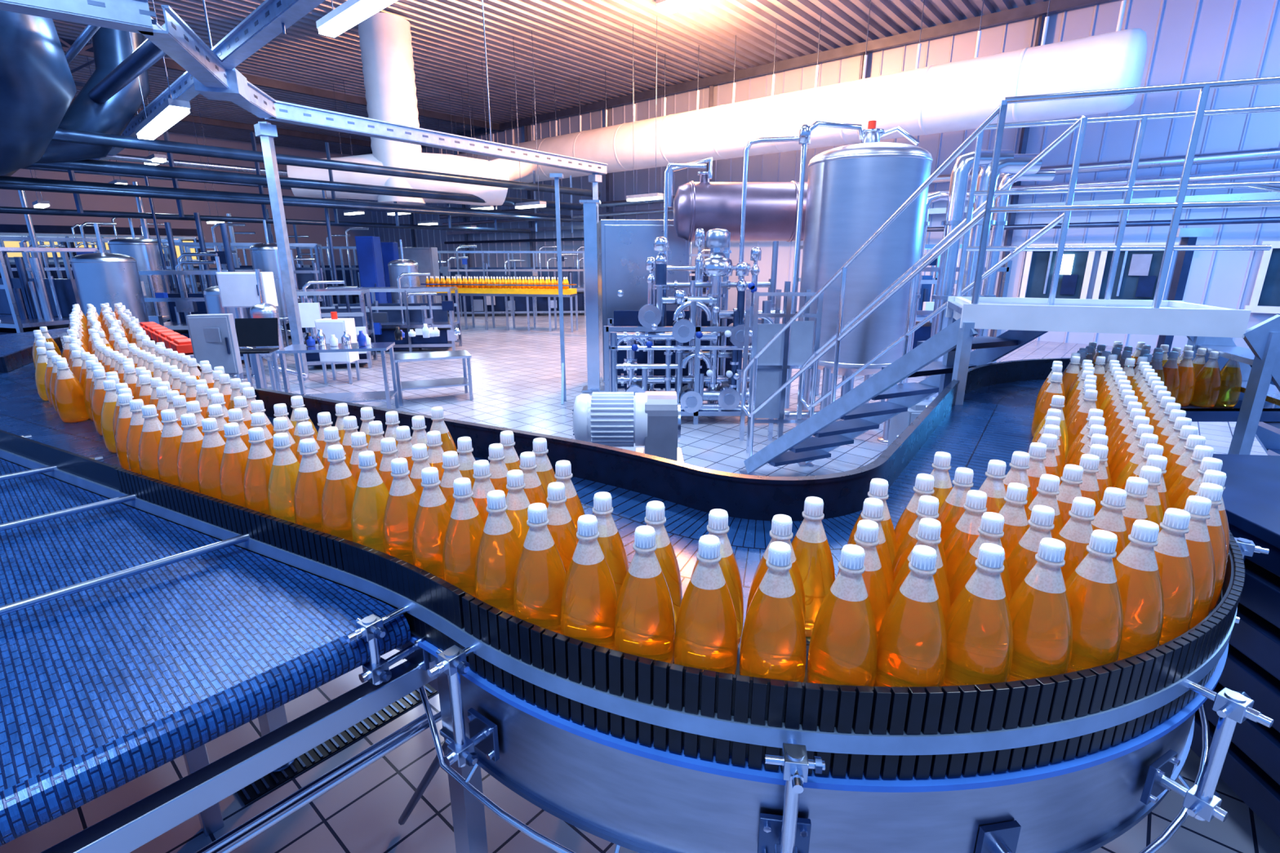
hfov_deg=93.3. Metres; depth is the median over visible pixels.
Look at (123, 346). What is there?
juice bottle
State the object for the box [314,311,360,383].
control box
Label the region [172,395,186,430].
juice bottle
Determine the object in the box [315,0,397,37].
lamp
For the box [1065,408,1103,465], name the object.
juice bottle
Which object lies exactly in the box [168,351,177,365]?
juice bottle
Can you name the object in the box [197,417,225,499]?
juice bottle
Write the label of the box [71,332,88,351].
juice bottle
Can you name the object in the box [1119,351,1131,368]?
juice bottle
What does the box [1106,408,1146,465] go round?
juice bottle
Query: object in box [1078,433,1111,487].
juice bottle
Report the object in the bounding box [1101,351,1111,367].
juice bottle
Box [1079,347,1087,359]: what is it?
juice bottle
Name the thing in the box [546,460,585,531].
juice bottle
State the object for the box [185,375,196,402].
juice bottle
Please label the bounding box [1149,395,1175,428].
juice bottle
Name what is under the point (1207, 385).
juice bottle
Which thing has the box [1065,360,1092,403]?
juice bottle
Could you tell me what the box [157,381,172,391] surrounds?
juice bottle
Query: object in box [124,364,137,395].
juice bottle
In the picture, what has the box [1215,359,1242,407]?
juice bottle
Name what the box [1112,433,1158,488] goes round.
juice bottle
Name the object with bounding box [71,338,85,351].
juice bottle
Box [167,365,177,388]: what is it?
juice bottle
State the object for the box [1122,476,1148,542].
juice bottle
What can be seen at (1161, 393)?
juice bottle
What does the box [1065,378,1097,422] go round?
juice bottle
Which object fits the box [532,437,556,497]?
juice bottle
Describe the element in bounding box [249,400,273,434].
juice bottle
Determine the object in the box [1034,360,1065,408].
juice bottle
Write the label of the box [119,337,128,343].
juice bottle
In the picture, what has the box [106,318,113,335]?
juice bottle
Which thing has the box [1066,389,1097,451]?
juice bottle
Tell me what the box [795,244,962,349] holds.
station
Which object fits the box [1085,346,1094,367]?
juice bottle
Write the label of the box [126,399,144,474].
juice bottle
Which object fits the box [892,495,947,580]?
juice bottle
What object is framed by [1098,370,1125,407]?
juice bottle
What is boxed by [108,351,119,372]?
juice bottle
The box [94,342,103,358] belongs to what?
juice bottle
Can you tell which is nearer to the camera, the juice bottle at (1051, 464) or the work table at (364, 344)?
the juice bottle at (1051, 464)
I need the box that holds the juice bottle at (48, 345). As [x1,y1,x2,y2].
[44,342,58,355]
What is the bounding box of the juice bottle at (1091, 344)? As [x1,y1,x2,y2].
[1088,342,1097,356]
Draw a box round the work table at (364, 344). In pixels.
[275,328,399,408]
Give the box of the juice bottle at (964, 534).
[942,489,986,587]
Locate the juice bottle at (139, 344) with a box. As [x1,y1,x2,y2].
[135,333,142,350]
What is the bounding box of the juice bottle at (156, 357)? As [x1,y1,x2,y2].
[152,356,163,377]
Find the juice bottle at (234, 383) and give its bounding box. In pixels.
[227,377,241,410]
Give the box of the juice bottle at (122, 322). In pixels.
[120,314,126,327]
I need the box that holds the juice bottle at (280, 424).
[271,417,297,456]
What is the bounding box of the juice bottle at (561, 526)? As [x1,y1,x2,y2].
[546,481,578,573]
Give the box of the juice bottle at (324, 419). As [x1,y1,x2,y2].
[315,412,342,452]
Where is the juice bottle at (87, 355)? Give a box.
[84,354,95,384]
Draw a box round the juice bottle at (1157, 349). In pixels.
[1150,347,1163,366]
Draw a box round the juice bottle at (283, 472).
[267,432,300,523]
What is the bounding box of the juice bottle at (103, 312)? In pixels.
[101,311,106,328]
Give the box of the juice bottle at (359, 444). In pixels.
[348,431,378,482]
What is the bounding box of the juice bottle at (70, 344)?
[67,343,78,368]
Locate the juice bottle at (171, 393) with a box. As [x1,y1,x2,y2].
[166,390,179,409]
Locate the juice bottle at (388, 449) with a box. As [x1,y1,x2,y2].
[377,437,408,491]
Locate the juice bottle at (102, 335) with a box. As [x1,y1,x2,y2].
[97,331,112,348]
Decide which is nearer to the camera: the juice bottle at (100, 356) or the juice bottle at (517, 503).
the juice bottle at (517, 503)
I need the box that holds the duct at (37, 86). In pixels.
[0,9,150,175]
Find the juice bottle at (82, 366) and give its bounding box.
[79,351,90,389]
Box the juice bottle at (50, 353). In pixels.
[44,350,56,405]
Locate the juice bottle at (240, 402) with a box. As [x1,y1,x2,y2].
[233,395,251,429]
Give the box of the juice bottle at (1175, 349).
[1164,347,1181,364]
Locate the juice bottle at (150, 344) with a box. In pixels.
[146,340,155,354]
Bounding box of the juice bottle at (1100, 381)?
[1096,360,1119,390]
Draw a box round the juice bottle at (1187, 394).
[1176,350,1195,406]
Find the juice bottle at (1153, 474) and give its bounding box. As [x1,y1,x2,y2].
[1138,466,1164,533]
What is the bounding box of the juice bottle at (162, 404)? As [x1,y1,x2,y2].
[155,386,168,424]
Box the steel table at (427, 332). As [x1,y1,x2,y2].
[394,323,473,406]
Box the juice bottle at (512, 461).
[499,431,521,471]
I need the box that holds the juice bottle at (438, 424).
[430,406,458,456]
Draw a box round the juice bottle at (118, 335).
[113,333,122,351]
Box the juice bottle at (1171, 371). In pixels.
[1162,351,1180,403]
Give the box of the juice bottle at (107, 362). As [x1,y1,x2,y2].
[103,348,113,374]
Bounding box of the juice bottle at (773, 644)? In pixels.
[738,541,806,682]
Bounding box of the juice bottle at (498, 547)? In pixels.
[474,489,522,615]
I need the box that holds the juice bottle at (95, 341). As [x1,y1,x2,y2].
[93,340,102,355]
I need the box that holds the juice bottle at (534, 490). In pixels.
[519,451,548,507]
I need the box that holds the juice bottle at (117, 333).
[112,332,120,350]
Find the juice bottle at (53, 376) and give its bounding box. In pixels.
[49,355,61,413]
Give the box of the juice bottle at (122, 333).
[117,330,129,343]
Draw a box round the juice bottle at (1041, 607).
[1008,537,1072,681]
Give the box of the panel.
[186,313,243,374]
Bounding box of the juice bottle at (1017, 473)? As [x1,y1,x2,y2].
[1003,451,1033,510]
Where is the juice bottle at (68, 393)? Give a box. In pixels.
[54,360,88,422]
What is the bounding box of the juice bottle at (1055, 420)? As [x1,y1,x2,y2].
[1036,416,1064,467]
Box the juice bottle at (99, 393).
[91,368,106,435]
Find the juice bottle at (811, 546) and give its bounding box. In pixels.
[791,496,835,637]
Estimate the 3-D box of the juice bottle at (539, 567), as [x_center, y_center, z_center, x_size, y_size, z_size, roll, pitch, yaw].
[-0.194,0.284,1.178,0.112,0.279,0.112,1,16,3]
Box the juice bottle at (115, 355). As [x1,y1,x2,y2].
[113,353,123,372]
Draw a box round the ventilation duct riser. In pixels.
[286,12,537,205]
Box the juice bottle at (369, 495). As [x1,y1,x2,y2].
[351,450,389,552]
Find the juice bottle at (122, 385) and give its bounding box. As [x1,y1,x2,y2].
[112,382,128,439]
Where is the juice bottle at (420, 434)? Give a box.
[410,415,428,451]
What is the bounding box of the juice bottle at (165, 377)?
[160,362,170,381]
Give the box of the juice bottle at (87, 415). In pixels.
[83,360,96,421]
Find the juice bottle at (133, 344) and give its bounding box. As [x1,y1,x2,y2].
[127,342,136,358]
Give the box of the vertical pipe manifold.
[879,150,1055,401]
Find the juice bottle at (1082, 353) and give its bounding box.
[1076,350,1085,369]
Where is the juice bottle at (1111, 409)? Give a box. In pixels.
[1103,384,1132,425]
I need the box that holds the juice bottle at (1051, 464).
[1040,433,1061,484]
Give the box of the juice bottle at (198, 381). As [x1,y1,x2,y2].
[195,379,208,400]
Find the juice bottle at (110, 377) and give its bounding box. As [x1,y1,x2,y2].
[106,375,119,383]
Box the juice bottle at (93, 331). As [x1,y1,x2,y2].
[89,329,97,353]
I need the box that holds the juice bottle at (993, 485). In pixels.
[978,459,1006,513]
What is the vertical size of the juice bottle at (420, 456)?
0.279 m
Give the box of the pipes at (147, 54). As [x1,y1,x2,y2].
[0,22,600,367]
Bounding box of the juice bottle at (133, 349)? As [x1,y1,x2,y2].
[131,347,140,368]
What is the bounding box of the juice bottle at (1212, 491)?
[1197,482,1226,613]
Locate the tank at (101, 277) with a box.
[70,222,149,322]
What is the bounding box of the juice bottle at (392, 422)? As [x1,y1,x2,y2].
[384,411,399,447]
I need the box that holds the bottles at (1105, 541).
[31,302,1242,687]
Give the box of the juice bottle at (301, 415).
[293,407,317,445]
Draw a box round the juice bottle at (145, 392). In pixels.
[137,374,152,405]
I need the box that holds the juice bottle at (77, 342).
[71,340,81,347]
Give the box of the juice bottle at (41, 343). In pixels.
[35,339,44,369]
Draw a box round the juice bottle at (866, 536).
[853,520,889,637]
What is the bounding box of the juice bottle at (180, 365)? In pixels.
[176,353,185,370]
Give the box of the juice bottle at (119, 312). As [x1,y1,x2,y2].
[117,310,123,319]
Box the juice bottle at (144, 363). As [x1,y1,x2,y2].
[142,351,151,369]
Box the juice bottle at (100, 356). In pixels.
[97,344,106,363]
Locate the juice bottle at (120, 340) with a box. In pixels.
[117,339,125,353]
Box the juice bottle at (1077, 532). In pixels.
[1054,497,1095,582]
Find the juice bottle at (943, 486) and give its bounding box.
[929,451,952,511]
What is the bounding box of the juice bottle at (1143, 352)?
[1133,349,1150,368]
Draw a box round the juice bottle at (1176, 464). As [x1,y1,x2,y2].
[1163,435,1205,492]
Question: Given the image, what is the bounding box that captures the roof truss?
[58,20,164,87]
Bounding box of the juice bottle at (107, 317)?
[105,315,111,333]
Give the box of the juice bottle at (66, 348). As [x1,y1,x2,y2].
[62,335,71,362]
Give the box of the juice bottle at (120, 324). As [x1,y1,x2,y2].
[114,320,128,338]
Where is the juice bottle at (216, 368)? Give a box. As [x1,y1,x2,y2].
[213,366,226,373]
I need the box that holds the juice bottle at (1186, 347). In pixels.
[1179,345,1192,361]
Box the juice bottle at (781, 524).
[745,514,805,628]
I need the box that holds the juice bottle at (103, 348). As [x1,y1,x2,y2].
[101,346,110,366]
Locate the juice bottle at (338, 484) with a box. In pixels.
[320,444,357,541]
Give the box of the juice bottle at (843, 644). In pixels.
[806,544,877,686]
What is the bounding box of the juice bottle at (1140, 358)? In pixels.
[1133,356,1147,374]
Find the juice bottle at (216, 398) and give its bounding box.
[210,393,231,422]
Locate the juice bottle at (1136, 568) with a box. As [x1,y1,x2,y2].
[1112,519,1164,660]
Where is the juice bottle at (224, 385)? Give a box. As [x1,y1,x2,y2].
[218,373,231,408]
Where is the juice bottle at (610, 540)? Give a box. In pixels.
[592,491,629,598]
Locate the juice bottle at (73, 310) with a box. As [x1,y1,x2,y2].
[73,310,86,327]
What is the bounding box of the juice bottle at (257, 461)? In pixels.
[243,426,274,515]
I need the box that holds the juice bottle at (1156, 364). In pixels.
[1150,352,1164,386]
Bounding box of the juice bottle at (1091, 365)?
[1065,363,1093,407]
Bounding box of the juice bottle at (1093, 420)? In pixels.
[1066,416,1107,464]
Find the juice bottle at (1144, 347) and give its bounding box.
[1134,345,1151,364]
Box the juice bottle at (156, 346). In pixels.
[154,344,162,356]
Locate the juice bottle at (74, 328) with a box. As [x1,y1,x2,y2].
[70,327,87,348]
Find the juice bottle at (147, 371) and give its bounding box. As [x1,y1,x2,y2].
[138,369,152,394]
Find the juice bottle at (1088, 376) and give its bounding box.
[1066,374,1099,415]
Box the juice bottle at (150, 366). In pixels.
[146,354,155,377]
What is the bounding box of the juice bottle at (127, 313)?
[125,311,132,316]
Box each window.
[1016,243,1099,298]
[1092,242,1178,300]
[1244,240,1279,313]
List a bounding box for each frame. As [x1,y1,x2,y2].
[0,0,608,380]
[738,288,823,453]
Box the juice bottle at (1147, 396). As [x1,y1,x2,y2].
[1141,380,1164,408]
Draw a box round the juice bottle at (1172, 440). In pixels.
[1162,417,1191,457]
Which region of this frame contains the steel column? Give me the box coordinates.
[579,200,604,392]
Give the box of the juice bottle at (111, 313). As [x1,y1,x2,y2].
[109,312,117,319]
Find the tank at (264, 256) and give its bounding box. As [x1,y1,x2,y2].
[249,219,303,346]
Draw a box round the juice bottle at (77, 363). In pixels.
[71,350,82,380]
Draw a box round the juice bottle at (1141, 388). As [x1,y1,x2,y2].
[1135,372,1157,399]
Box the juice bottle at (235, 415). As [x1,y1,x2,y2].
[227,408,249,448]
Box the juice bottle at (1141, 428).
[1110,424,1154,487]
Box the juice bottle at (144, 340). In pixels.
[142,338,149,351]
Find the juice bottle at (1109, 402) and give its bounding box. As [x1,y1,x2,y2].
[1102,379,1130,417]
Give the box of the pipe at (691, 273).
[688,241,710,310]
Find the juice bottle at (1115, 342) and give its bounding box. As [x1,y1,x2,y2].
[1111,341,1121,353]
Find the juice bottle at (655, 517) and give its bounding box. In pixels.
[644,500,682,630]
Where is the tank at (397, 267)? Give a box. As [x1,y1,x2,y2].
[387,239,422,302]
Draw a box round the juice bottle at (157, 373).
[153,360,163,377]
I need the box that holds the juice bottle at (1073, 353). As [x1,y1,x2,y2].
[1062,352,1080,375]
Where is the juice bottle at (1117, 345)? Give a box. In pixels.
[1114,343,1122,358]
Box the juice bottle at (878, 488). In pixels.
[847,478,897,564]
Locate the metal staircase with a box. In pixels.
[738,75,1279,475]
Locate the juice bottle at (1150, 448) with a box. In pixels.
[1120,443,1164,489]
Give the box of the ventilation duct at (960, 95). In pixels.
[438,0,1146,182]
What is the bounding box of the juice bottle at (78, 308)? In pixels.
[76,306,87,322]
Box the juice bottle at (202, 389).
[195,383,208,418]
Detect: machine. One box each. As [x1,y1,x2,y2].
[0,217,200,291]
[0,222,191,325]
[0,247,99,334]
[137,252,262,359]
[166,222,327,340]
[187,227,390,306]
[437,245,586,316]
[1190,453,1279,838]
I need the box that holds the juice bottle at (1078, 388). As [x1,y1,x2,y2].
[1065,370,1093,419]
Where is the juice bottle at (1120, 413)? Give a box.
[1105,395,1137,439]
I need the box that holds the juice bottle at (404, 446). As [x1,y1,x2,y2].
[395,426,413,476]
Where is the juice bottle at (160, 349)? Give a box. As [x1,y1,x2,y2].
[157,346,165,362]
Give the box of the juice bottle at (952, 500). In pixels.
[937,466,973,546]
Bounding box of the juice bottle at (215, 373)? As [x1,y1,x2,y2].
[212,370,222,391]
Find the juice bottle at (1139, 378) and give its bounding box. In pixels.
[1131,364,1151,390]
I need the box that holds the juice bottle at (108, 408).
[100,379,117,453]
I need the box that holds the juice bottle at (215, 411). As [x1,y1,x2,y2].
[208,404,227,443]
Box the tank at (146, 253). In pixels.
[107,217,169,321]
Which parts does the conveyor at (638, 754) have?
guide rail, guide rail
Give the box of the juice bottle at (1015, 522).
[998,482,1029,559]
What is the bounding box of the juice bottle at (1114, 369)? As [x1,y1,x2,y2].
[1097,367,1122,402]
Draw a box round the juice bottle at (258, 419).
[248,412,273,450]
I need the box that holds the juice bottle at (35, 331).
[31,329,41,360]
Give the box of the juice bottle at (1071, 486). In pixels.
[1056,464,1083,525]
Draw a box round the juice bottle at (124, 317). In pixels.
[123,315,128,329]
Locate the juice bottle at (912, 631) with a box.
[874,545,947,687]
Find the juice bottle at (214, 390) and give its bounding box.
[204,387,219,418]
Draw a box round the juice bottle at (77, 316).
[73,314,86,329]
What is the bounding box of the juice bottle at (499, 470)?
[488,443,508,497]
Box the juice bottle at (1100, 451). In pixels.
[1088,444,1110,500]
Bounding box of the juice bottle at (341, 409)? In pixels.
[334,403,349,442]
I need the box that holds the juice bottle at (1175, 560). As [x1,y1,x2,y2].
[1153,507,1195,646]
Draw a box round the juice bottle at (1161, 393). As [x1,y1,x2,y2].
[1145,390,1171,421]
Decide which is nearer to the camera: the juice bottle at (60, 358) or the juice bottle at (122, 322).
the juice bottle at (60, 358)
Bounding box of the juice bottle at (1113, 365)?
[1097,363,1120,396]
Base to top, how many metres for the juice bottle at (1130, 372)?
0.279 m
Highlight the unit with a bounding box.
[296,280,377,368]
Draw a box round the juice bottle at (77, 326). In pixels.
[71,324,88,343]
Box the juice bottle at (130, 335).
[127,322,134,343]
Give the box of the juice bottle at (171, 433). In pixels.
[157,408,182,486]
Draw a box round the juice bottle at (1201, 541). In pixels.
[1182,495,1215,630]
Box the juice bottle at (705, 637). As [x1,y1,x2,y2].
[673,534,737,675]
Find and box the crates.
[139,321,194,358]
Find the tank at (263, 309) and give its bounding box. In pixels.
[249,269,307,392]
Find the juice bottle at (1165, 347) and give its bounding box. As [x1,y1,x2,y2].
[1160,344,1168,365]
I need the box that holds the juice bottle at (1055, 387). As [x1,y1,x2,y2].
[1031,372,1065,436]
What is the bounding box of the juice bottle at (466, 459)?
[457,436,475,488]
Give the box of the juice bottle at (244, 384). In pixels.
[239,382,251,395]
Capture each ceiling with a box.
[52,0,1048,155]
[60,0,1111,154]
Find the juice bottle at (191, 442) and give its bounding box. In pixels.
[177,413,204,493]
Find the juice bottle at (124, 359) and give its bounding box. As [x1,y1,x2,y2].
[121,358,134,382]
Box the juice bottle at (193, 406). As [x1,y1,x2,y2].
[186,400,204,436]
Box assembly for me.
[603,136,799,424]
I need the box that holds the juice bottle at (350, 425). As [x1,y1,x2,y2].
[342,416,367,459]
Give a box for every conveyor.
[0,327,1279,852]
[0,435,448,852]
[313,272,462,351]
[420,275,577,332]
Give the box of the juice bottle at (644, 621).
[613,525,675,663]
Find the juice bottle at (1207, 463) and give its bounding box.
[1172,457,1222,509]
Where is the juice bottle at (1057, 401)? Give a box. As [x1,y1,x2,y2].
[1031,395,1068,457]
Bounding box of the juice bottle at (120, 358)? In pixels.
[116,355,127,382]
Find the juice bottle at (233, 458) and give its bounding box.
[219,422,248,507]
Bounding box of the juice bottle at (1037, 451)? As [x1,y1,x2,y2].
[1026,442,1046,498]
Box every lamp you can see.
[30,169,49,208]
[85,39,128,184]
[128,0,191,140]
[139,97,167,164]
[189,96,224,223]
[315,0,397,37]
[333,83,364,215]
[386,211,410,215]
[417,97,438,225]
[448,89,476,226]
[466,62,497,209]
[512,30,546,208]
[626,16,663,201]
[655,0,713,13]
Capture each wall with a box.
[0,132,373,267]
[369,0,1279,351]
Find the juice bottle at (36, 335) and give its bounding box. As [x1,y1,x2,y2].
[32,332,42,368]
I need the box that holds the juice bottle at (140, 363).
[136,350,145,367]
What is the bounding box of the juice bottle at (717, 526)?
[689,508,743,645]
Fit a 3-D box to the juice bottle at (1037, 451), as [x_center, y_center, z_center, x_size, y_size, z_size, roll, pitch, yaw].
[1.003,0.178,1.557,0.112,0.279,0.112,2,16,8]
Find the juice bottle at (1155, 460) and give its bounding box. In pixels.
[1146,454,1170,515]
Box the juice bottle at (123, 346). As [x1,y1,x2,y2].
[119,342,128,358]
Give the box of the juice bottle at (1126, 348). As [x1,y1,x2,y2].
[1120,346,1133,360]
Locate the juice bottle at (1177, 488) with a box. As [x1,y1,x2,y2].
[1167,444,1213,507]
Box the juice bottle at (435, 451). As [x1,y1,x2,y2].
[426,431,444,480]
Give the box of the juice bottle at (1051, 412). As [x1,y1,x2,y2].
[1027,408,1065,466]
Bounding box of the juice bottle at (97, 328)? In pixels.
[92,326,99,331]
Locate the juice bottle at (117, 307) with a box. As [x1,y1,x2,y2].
[115,306,121,319]
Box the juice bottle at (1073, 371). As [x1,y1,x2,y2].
[1062,355,1079,397]
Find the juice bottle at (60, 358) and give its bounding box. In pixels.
[53,357,84,391]
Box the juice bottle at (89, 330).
[87,328,95,352]
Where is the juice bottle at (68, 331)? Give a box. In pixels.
[66,328,74,335]
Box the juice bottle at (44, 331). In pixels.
[40,326,62,357]
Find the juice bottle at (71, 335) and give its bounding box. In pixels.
[68,333,84,350]
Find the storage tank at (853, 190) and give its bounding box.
[783,120,933,443]
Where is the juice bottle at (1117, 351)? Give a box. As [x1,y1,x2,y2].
[1111,347,1120,361]
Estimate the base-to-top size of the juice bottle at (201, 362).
0.279 m
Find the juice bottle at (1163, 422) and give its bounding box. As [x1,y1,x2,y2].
[1152,402,1181,435]
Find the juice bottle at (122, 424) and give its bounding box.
[115,393,132,471]
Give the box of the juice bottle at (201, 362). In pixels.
[199,360,209,379]
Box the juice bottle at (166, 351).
[164,348,173,363]
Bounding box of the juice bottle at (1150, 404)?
[1143,385,1167,415]
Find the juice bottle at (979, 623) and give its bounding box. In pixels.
[943,542,1013,686]
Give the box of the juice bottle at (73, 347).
[69,345,79,370]
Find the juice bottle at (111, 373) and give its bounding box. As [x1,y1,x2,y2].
[106,371,119,382]
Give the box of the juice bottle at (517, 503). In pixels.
[505,469,530,546]
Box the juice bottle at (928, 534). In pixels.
[888,517,950,620]
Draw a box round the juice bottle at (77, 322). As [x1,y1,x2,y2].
[73,320,88,341]
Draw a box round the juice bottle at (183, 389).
[178,372,190,396]
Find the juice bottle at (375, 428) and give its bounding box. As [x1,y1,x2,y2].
[367,420,384,468]
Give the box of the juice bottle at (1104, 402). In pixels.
[1099,374,1127,410]
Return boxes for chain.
[236,683,437,805]
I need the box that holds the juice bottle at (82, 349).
[74,347,84,352]
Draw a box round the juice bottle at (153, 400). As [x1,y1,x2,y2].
[148,377,161,408]
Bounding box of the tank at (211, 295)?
[203,256,254,380]
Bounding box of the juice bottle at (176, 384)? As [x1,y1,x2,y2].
[171,368,182,392]
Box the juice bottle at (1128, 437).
[1108,415,1149,475]
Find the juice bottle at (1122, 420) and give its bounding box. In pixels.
[1106,401,1142,453]
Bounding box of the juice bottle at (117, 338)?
[114,336,122,351]
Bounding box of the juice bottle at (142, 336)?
[141,335,148,350]
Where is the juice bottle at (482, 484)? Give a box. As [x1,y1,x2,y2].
[471,459,495,523]
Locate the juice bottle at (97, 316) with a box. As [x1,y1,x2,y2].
[90,308,102,323]
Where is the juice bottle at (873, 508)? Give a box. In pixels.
[836,497,893,595]
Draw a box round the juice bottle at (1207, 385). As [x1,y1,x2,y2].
[1190,351,1221,407]
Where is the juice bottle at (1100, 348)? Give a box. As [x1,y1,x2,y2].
[1093,344,1106,364]
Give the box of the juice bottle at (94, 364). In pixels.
[88,362,102,414]
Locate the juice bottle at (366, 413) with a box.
[360,406,374,447]
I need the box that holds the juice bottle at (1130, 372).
[1122,357,1135,381]
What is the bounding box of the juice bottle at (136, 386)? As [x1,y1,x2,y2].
[133,366,146,399]
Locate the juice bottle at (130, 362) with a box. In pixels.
[122,360,136,382]
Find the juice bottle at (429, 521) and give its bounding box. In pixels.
[411,466,452,579]
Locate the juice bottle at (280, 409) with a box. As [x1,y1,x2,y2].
[271,403,294,437]
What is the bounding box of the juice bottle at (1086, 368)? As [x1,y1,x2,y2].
[1069,366,1094,398]
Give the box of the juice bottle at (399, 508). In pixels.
[382,457,420,564]
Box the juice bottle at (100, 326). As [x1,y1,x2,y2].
[93,321,109,340]
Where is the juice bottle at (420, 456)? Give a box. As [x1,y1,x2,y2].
[408,443,439,497]
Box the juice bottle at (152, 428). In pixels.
[137,404,163,479]
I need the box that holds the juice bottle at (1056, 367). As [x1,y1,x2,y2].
[1033,364,1065,415]
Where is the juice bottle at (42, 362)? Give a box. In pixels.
[35,346,48,400]
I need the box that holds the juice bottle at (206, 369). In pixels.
[201,364,214,388]
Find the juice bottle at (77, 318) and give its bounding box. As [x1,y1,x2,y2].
[72,317,88,336]
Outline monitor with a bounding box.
[235,317,279,388]
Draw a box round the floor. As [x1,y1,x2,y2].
[0,312,1279,852]
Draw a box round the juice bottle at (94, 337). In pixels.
[92,336,100,354]
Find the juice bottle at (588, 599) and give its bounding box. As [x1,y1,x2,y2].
[560,514,617,649]
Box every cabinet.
[215,271,278,389]
[355,235,386,303]
[380,242,399,303]
[397,247,441,302]
[597,219,689,382]
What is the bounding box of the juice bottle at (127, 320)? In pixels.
[124,317,131,334]
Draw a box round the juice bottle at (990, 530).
[949,511,1012,607]
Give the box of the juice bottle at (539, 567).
[512,502,566,634]
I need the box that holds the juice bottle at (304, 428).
[295,421,323,463]
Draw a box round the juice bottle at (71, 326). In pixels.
[70,326,87,346]
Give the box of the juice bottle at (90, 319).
[88,318,95,337]
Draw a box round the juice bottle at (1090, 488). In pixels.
[1079,453,1102,515]
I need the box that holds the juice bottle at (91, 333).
[90,333,99,352]
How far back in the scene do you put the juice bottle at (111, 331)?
4.01 m
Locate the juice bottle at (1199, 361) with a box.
[1191,347,1206,377]
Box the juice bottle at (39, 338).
[35,336,46,355]
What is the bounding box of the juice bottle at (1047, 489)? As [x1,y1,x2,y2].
[1025,474,1063,538]
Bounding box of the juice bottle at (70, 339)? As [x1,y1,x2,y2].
[67,337,76,364]
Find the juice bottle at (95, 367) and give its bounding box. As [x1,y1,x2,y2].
[91,365,106,398]
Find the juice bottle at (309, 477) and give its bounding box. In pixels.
[293,438,327,532]
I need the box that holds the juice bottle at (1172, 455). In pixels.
[1163,425,1198,476]
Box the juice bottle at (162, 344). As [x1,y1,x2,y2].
[155,342,164,346]
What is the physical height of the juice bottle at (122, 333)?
0.279 m
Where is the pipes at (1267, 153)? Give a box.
[439,146,1279,244]
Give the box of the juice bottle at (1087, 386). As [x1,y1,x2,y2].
[1066,383,1097,426]
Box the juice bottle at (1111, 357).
[1104,354,1117,373]
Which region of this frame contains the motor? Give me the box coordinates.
[572,391,684,462]
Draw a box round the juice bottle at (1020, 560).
[1005,505,1054,594]
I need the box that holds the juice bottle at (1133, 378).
[1129,361,1149,385]
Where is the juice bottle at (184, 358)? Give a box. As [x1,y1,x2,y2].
[181,355,191,372]
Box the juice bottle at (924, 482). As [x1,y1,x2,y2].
[894,473,942,550]
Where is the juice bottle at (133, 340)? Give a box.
[130,326,138,343]
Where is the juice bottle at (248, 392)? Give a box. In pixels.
[242,386,256,413]
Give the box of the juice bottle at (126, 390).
[115,387,133,426]
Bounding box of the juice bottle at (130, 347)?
[128,345,137,359]
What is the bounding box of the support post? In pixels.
[549,173,566,404]
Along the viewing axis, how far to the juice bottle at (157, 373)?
2.76 m
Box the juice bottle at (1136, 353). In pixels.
[1131,342,1145,360]
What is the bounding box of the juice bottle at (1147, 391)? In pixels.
[1137,376,1160,403]
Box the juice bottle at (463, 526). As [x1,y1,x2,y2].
[442,477,484,597]
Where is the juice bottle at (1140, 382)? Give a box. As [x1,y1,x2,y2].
[1133,368,1155,395]
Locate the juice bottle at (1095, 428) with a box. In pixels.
[1071,424,1109,469]
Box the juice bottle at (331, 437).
[320,426,350,471]
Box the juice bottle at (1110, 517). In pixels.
[1090,487,1129,561]
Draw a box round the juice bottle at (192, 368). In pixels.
[186,358,200,379]
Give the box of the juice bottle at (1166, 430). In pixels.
[1157,408,1186,445]
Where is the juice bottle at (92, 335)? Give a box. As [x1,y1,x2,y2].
[90,334,99,354]
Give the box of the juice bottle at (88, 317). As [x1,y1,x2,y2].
[85,315,92,333]
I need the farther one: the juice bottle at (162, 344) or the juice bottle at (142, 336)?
the juice bottle at (142, 336)
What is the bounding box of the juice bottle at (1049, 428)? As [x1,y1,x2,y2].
[1043,424,1063,482]
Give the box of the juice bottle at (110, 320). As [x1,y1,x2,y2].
[107,319,114,337]
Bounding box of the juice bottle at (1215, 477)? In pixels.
[1182,469,1230,564]
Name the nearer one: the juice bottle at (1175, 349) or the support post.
the juice bottle at (1175, 349)
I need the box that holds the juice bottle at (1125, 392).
[1103,389,1134,431]
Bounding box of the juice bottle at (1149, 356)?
[1142,354,1152,365]
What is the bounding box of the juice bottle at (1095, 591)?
[1064,529,1124,672]
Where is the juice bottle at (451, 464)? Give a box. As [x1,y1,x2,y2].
[439,450,462,510]
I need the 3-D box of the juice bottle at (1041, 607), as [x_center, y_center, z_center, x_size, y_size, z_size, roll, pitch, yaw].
[0.682,0.324,1.034,0.112,0.279,0.112,4,16,14]
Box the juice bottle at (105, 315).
[102,314,109,332]
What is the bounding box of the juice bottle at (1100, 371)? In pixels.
[1093,355,1105,386]
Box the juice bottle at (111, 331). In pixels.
[108,328,115,347]
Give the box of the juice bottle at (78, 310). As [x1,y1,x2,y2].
[74,309,86,324]
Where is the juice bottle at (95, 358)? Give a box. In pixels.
[87,356,98,362]
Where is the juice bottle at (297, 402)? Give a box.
[289,395,317,435]

